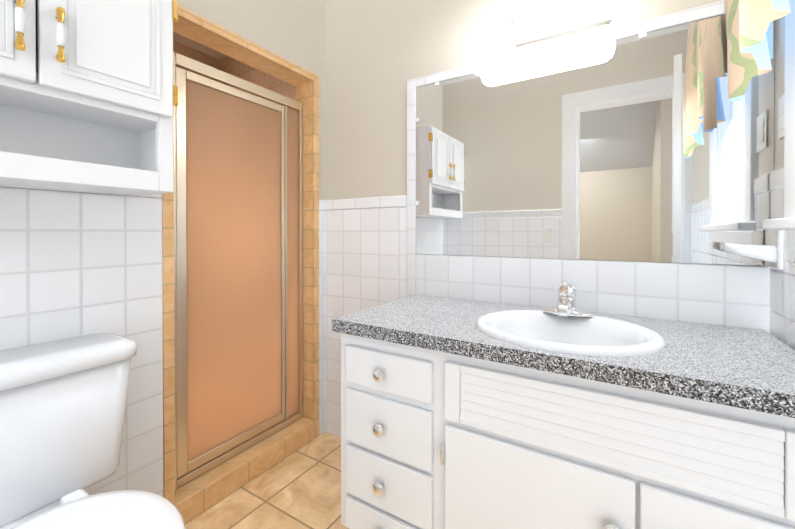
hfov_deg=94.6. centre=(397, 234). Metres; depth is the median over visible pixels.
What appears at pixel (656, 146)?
mirror
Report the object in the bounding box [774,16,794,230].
wall
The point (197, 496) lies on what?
trim
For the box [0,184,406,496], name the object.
tile wainscot
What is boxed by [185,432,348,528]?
floor
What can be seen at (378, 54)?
wall
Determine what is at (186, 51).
wall
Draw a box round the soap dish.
[719,230,783,269]
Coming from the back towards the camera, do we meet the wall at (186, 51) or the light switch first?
the wall at (186, 51)
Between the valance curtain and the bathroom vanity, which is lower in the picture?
the bathroom vanity
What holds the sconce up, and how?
attached to the wall at (378, 54)
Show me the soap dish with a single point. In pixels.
(770, 252)
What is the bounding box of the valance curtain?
[724,0,790,100]
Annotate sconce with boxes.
[470,0,614,75]
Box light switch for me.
[778,94,784,139]
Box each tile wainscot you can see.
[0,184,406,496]
[769,167,794,350]
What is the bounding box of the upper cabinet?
[0,0,177,194]
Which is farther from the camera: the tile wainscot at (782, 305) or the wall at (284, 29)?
the wall at (284, 29)
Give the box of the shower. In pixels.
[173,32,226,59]
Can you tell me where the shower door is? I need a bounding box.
[173,51,302,489]
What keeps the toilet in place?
on the floor
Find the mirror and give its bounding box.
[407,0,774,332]
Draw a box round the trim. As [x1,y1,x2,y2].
[162,5,318,523]
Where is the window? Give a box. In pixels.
[763,0,794,262]
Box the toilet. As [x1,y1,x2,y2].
[0,333,185,528]
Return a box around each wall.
[173,41,218,68]
[175,0,323,199]
[219,0,774,265]
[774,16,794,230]
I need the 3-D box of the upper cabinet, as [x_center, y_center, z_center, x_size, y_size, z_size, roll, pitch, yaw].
[-0.921,-0.456,0.910,0.236,0.650,0.645,0,0,32]
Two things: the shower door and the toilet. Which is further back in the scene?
the shower door
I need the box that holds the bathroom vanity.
[332,281,794,528]
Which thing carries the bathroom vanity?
on the floor
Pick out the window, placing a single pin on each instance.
(787, 222)

